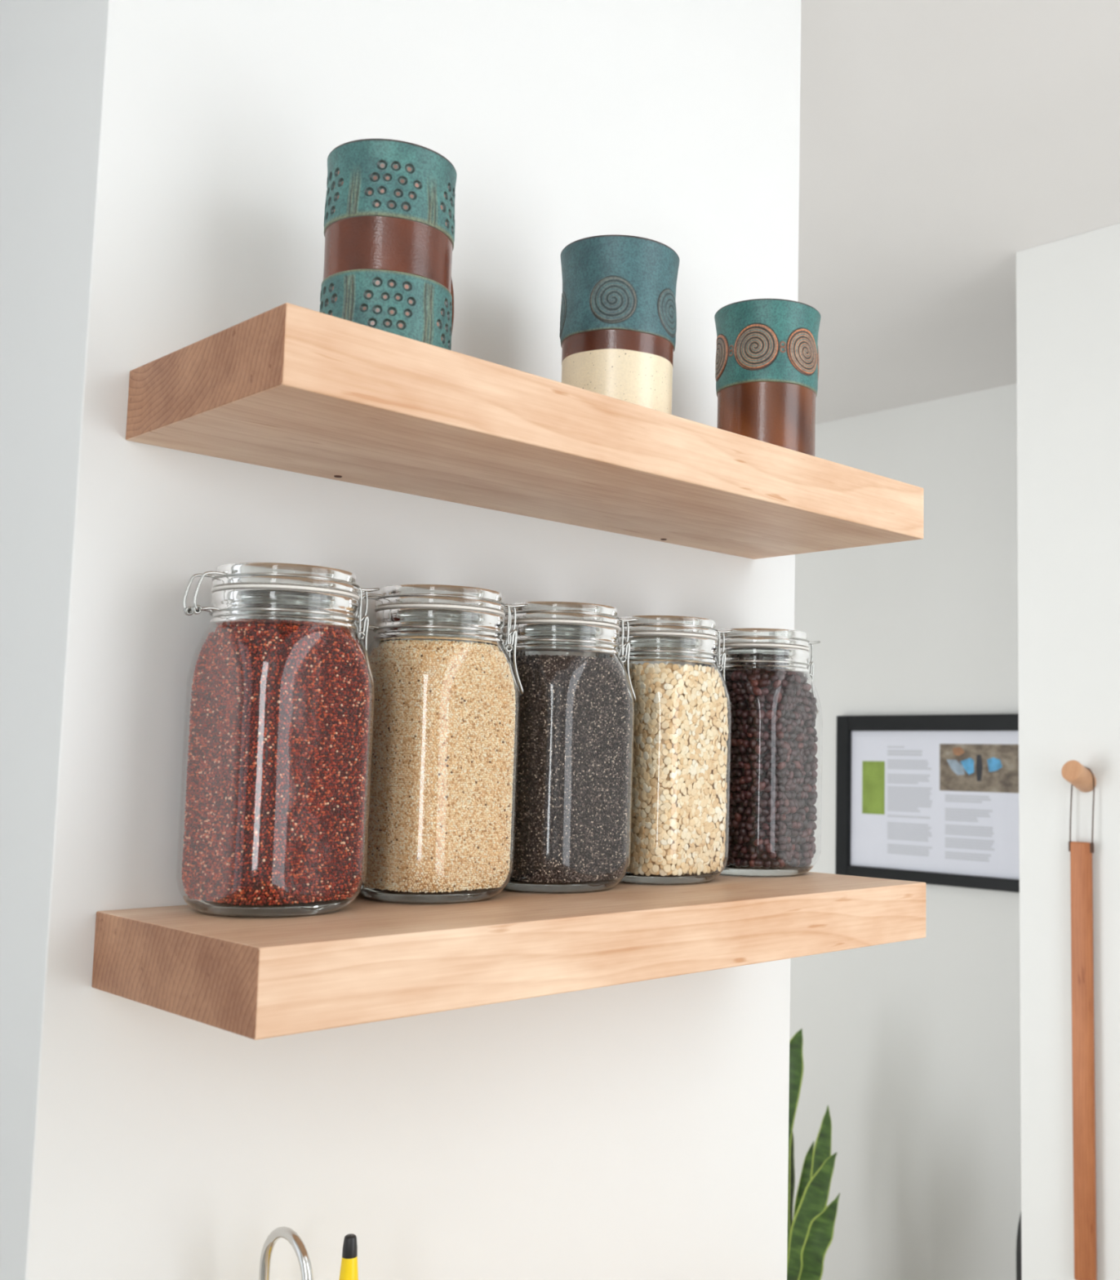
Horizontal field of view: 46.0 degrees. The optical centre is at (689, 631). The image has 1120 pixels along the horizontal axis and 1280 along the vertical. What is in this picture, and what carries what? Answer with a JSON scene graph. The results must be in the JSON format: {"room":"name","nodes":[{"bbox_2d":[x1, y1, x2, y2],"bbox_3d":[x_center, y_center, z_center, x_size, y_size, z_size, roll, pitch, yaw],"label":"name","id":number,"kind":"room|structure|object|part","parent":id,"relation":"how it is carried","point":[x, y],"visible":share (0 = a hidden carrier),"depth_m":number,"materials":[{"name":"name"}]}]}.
{"room":"kitchen","nodes":[
{"label":"kitchen","id":0,"kind":"room"},
{"bbox_2d":[0,0,801,1279],"bbox_3d":[-0.273,0.336,1.187,0.340,2.440,0.736,-4,-8,43],"label":"wall","id":1,"kind":"structure","parent":0,"point":[163,163],"depth_m":0.97,"materials":[{"name":"white paint"}]},
{"bbox_2d":[91,871,925,1039],"bbox_3d":[-0.086,0.224,0.993,0.209,0.048,0.636,-4,-8,43],"label":"floating shelf","id":2,"kind":"object","parent":1,"relation":"attached to","point":[367,960],"visible":0.89,"depth_m":0.82,"materials":[{"name":"brown wood"}]},
{"bbox_2d":[175,562,379,916],"bbox_3d":[-0.273,0.072,0.874,0.098,0.224,0.134,-3,-7,38],"label":"glass jar","id":3,"kind":"object","parent":2,"relation":"on","point":[242,592],"visible":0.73,"depth_m":0.84,"materials":[{"name":"clear glass"}]},
{"bbox_3d":[-0.276,0.179,0.863,0.097,0.007,0.097,-3,-7,38],"label":"glass","id":4,"kind":"part","parent":3,"relation":"part of","materials":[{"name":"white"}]},
{"bbox_2d":[181,622,369,906],"bbox_3d":[-0.274,0.086,0.872,0.093,0.180,0.093,-3,-7,38],"label":"red quinoa","id":5,"kind":"object","parent":3,"relation":"in","point":[277,758],"visible":1,"depth_m":0.84,"materials":[{"name":"red food"}]},
{"bbox_3d":[-0.272,-0.033,0.884,0.095,0.014,0.095,-3,-7,38],"label":"lid","id":6,"kind":"part","parent":3,"relation":"part of","materials":[{"name":"clear glass"}]},
{"bbox_3d":[-0.229,0.014,0.919,0.017,0.050,0.018,6,-8,-42],"label":"latch lever","id":7,"kind":"part","parent":3,"relation":"part of","materials":[{"name":"metal"}]},
{"bbox_2d":[354,584,527,902],"bbox_3d":[-0.187,0.082,0.966,0.098,0.224,0.129,-4,-7,40],"label":"glass jar","id":8,"kind":"object","parent":2,"relation":"on","point":[431,612],"visible":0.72,"depth_m":0.94,"materials":[{"name":"clear glass"}]},
{"bbox_3d":[-0.189,0.190,0.956,0.097,0.007,0.097,-4,-7,40],"label":"glass","id":9,"kind":"part","parent":8,"relation":"part of","materials":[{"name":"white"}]},
{"bbox_2d":[358,639,515,893],"bbox_3d":[-0.188,0.098,0.965,0.093,0.178,0.093,-4,-7,40],"label":"pale quinoa","id":10,"kind":"object","parent":8,"relation":"in","point":[440,817],"visible":0.88,"depth_m":0.93,"materials":[{"name":"beige food"}]},
{"bbox_3d":[-0.185,-0.022,0.977,0.095,0.014,0.095,-4,-7,40],"label":"lid","id":11,"kind":"part","parent":8,"relation":"part of","materials":[{"name":"clear glass"}]},
{"bbox_3d":[-0.134,0.024,1.000,0.017,0.050,0.018,4,-6,-28],"label":"latch lever","id":12,"kind":"part","parent":8,"relation":"part of","materials":[{"name":"metal"}]},
{"bbox_2d":[502,601,639,892],"bbox_3d":[-0.106,0.092,1.054,0.098,0.224,0.129,-4,-7,41],"label":"glass jar","id":13,"kind":"object","parent":2,"relation":"on","point":[566,628],"visible":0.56,"depth_m":1.02,"materials":[{"name":"clear glass"}]},
{"bbox_3d":[-0.108,0.200,1.044,0.097,0.007,0.097,-4,-7,41],"label":"glass","id":14,"kind":"part","parent":13,"relation":"part of","materials":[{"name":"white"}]},
{"bbox_3d":[-0.104,-0.012,1.065,0.095,0.014,0.095,-4,-7,41],"label":"lid","id":15,"kind":"part","parent":13,"relation":"part of","materials":[{"name":"clear glass"}]},
{"bbox_2d":[506,653,630,883],"bbox_3d":[-0.106,0.109,1.053,0.093,0.176,0.093,-4,-7,41],"label":"seeds","id":16,"kind":"object","parent":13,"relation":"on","point":[571,810],"visible":0.77,"depth_m":1.01,"materials":[{"name":"black food"}]},
{"bbox_3d":[-0.052,0.034,1.087,0.017,0.050,0.018,4,-6,-26],"label":"latch lever","id":17,"kind":"part","parent":13,"relation":"part of","materials":[{"name":"metal"}]},
{"bbox_2d":[608,615,733,884],"bbox_3d":[-0.025,0.102,1.139,0.098,0.224,0.129,-4,-7,41],"label":"glass jar","id":18,"kind":"object","parent":2,"relation":"on","point":[653,639],"visible":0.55,"depth_m":1.11,"materials":[{"name":"clear glass"}]},
{"bbox_3d":[-0.022,-0.002,1.149,0.095,0.014,0.095,-4,-7,41],"label":"lid","id":19,"kind":"part","parent":18,"relation":"part of","materials":[{"name":"clear glass"}]},
{"bbox_3d":[-0.026,0.210,1.128,0.097,0.007,0.097,-4,-7,41],"label":"glass","id":20,"kind":"part","parent":18,"relation":"part of","materials":[{"name":"white"}]},
{"bbox_2d":[618,662,728,875],"bbox_3d":[-0.025,0.119,1.137,0.094,0.179,0.094,-4,-7,41],"label":"rolled oats","id":21,"kind":"object","parent":18,"relation":"in","point":[680,733],"visible":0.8,"depth_m":1.09,"materials":[{"name":"beige food"}]},
{"bbox_3d":[0.030,0.044,1.171,0.017,0.050,0.018,4,-6,-26],"label":"latch lever","id":22,"kind":"part","parent":18,"relation":"part of","materials":[{"name":"metal"}]},
{"bbox_2d":[714,627,822,875],"bbox_3d":[0.064,0.113,1.230,0.098,0.224,0.130,-4,-7,41],"label":"glass jar","id":23,"kind":"object","parent":2,"relation":"on","point":[745,649],"visible":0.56,"depth_m":1.20,"materials":[{"name":"clear glass"}]},
{"bbox_3d":[0.066,0.009,1.240,0.095,0.014,0.095,-4,-7,41],"label":"lid","id":24,"kind":"part","parent":23,"relation":"part of","materials":[{"name":"clear glass"}]},
{"bbox_3d":[0.062,0.221,1.220,0.097,0.007,0.097,-4,-7,41],"label":"glass","id":25,"kind":"part","parent":23,"relation":"part of","materials":[{"name":"white"}]},
{"bbox_2d":[719,670,817,868],"bbox_3d":[0.064,0.120,1.229,0.096,0.196,0.095,-4,-7,41],"label":"beans","id":26,"kind":"object","parent":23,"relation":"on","point":[773,797],"visible":0.66,"depth_m":1.19,"materials":[{"name":"black food"}]},
{"bbox_3d":[0.117,0.055,1.264,0.017,0.050,0.018,4,-6,-28],"label":"latch lever","id":27,"kind":"part","parent":23,"relation":"part of","materials":[{"name":"metal"}]},
{"bbox_2d":[125,302,923,559],"bbox_3d":[-0.080,-0.128,1.032,0.203,0.048,0.640,-4,-8,43],"label":"floating shelf","id":28,"kind":"object","parent":1,"relation":"attached to","point":[288,387],"visible":1,"depth_m":0.89,"materials":[{"name":"brown wood"}]},
{"bbox_2d":[319,138,457,350],"bbox_3d":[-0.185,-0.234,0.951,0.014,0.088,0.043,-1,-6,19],"label":"mug","id":29,"kind":"object","parent":28,"relation":"on","point":[389,213],"visible":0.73,"depth_m":0.86,"materials":[{"name":"ceramic"}]},
{"bbox_3d":[-0.184,-0.234,0.951,0.014,0.088,0.043,-1,-6,22],"label":"handle","id":30,"kind":"part","parent":29,"relation":"part of","materials":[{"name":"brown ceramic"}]},
{"bbox_2d":[559,235,679,414],"bbox_3d":[-0.057,-0.225,1.037,0.095,0.146,0.095,-4,-8,43],"label":"mug","id":31,"kind":"object","parent":28,"relation":"on","point":[618,315],"visible":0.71,"depth_m":1.00,"materials":[{"name":"ceramic"}]},
{"bbox_2d":[714,298,821,456],"bbox_3d":[0.069,-0.210,1.169,0.096,0.146,0.096,-4,-8,43],"label":"mug","id":32,"kind":"object","parent":28,"relation":"on","point":[766,366],"visible":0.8,"depth_m":1.13,"materials":[{"name":"ceramic"}]},
{"bbox_2d":[789,383,1021,1279],"bbox_3d":[1.075,0.555,3.168,4.120,2.440,0.120,-4,-8,43],"label":"wall","id":33,"kind":"structure","parent":0,"point":[912,1047],"depth_m":3.51,"materials":[{"name":"paint"}]},
{"bbox_2d":[835,713,1019,892],"bbox_3d":[0.666,0.445,3.467,0.674,0.446,0.028,-4,-8,43],"label":"picture frame","id":34,"kind":"object","parent":33,"relation":"hanging from","point":[929,799],"visible":0.87,"depth_m":3.49,"materials":[{"name":"black paint"}]},
{"bbox_3d":[0.509,0.432,3.621,0.075,0.145,0.001,-4,-8,43],"label":"green panel","id":35,"kind":"part","parent":34,"relation":"part of","materials":[{"name":"green paper"}]},
{"bbox_2d":[939,743,1018,793],"bbox_3d":[0.762,0.354,3.389,0.266,0.123,0.001,-4,-8,43],"label":"photo","id":36,"kind":"object","parent":34,"relation":"attached to","point":[964,768],"depth_m":3.40},
{"bbox_2d":[797,0,1119,424],"bbox_3d":[-0.205,-0.876,1.835,4.240,0.100,4.043,-4,-8,43],"label":"ceiling","id":37,"kind":"structure","parent":0,"point":[942,142],"depth_m":2.21,"materials":[{"name":"paint"}]},
{"bbox_2d":[1016,223,1119,1279],"bbox_3d":[1.344,0.430,1.834,1.889,2.440,0.130,-4,-8,43],"label":"wall partition","id":38,"kind":"structure","parent":0,"point":[1068,290],"depth_m":2.40,"materials":[{"name":"paint"}]},
{"bbox_2d":[1061,760,1096,792],"bbox_3d":[0.698,0.260,2.343,0.039,0.057,0.073,-4,-8,43],"label":"peg","id":39,"kind":"object","parent":38,"relation":"attached to","point":[1073,771],"visible":1,"depth_m":2.33,"materials":[{"name":"brown wood"}]},
{"bbox_2d":[1068,766,1097,1279],"bbox_3d":[0.697,0.685,2.313,0.049,0.890,0.012,-4,-8,43],"label":"strap","id":40,"kind":"object","parent":39,"relation":"hanging from","point":[1081,852],"visible":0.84,"depth_m":2.30,"materials":[{"name":"brown leather"}]},
{"bbox_3d":[0.705,0.318,2.349,0.048,0.151,0.005,-4,-8,43],"label":"cord","id":41,"kind":"part","parent":40,"relation":"part of","materials":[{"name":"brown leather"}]},
{"bbox_3d":[0.716,0.385,2.329,0.004,0.018,0.009,-4,-8,43],"label":"cord","id":42,"kind":"part","parent":40,"relation":"part of","materials":[{"name":"brown leather"}]},
{"bbox_3d":[-0.253,1.652,1.587,4.240,0.100,4.043,-4,-8,43],"label":"floor","id":43,"kind":"structure","parent":0,"visible":0},
{"bbox_2d":[786,1028,839,1279],"bbox_3d":[0.288,1.369,3.147,0.275,0.787,0.226,-3,-7,33],"label":"snake plant","id":44,"kind":"object","parent":43,"relation":"on","point":[811,1231],"visible":0.82,"depth_m":3.11,"materials":[{"name":"green plant"}]},
{"bbox_2d":[1016,1211,1021,1279],"bbox_3d":[0.862,1.387,2.702,0.381,0.687,0.210,-4,-8,43],"label":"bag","id":45,"kind":"object","parent":43,"relation":"on","point":[1019,1230],"visible":0.09,"depth_m":2.77,"materials":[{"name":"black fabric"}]},
{"bbox_3d":[0.067,1.081,0.777,0.630,0.890,0.732,-4,-8,43],"label":"base cabinet","id":46,"kind":"object","parent":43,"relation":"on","visible":0},
{"bbox_3d":[0.070,0.624,0.828,0.620,0.030,0.736,-4,-8,43],"label":"countertop","id":47,"kind":"structure","parent":46,"relation":"on","visible":0},
{"bbox_2d":[258,1226,313,1279],"bbox_3d":[-0.267,0.493,0.836,0.044,0.219,0.072,3,-6,-18],"label":"tap","id":48,"kind":"object","parent":47,"relation":"on","point":[288,1233],"visible":1,"depth_m":0.84,"materials":[{"name":"silver metal"}]},
{"bbox_2d":[338,1233,358,1279],"bbox_3d":[-0.225,0.501,0.853,0.050,0.208,0.050,-4,-8,43],"label":"bottle","id":49,"kind":"object","parent":47,"relation":"on","point":[348,1267],"visible":1,"depth_m":0.86,"materials":[{"name":"yellow plastic"}]}
]}

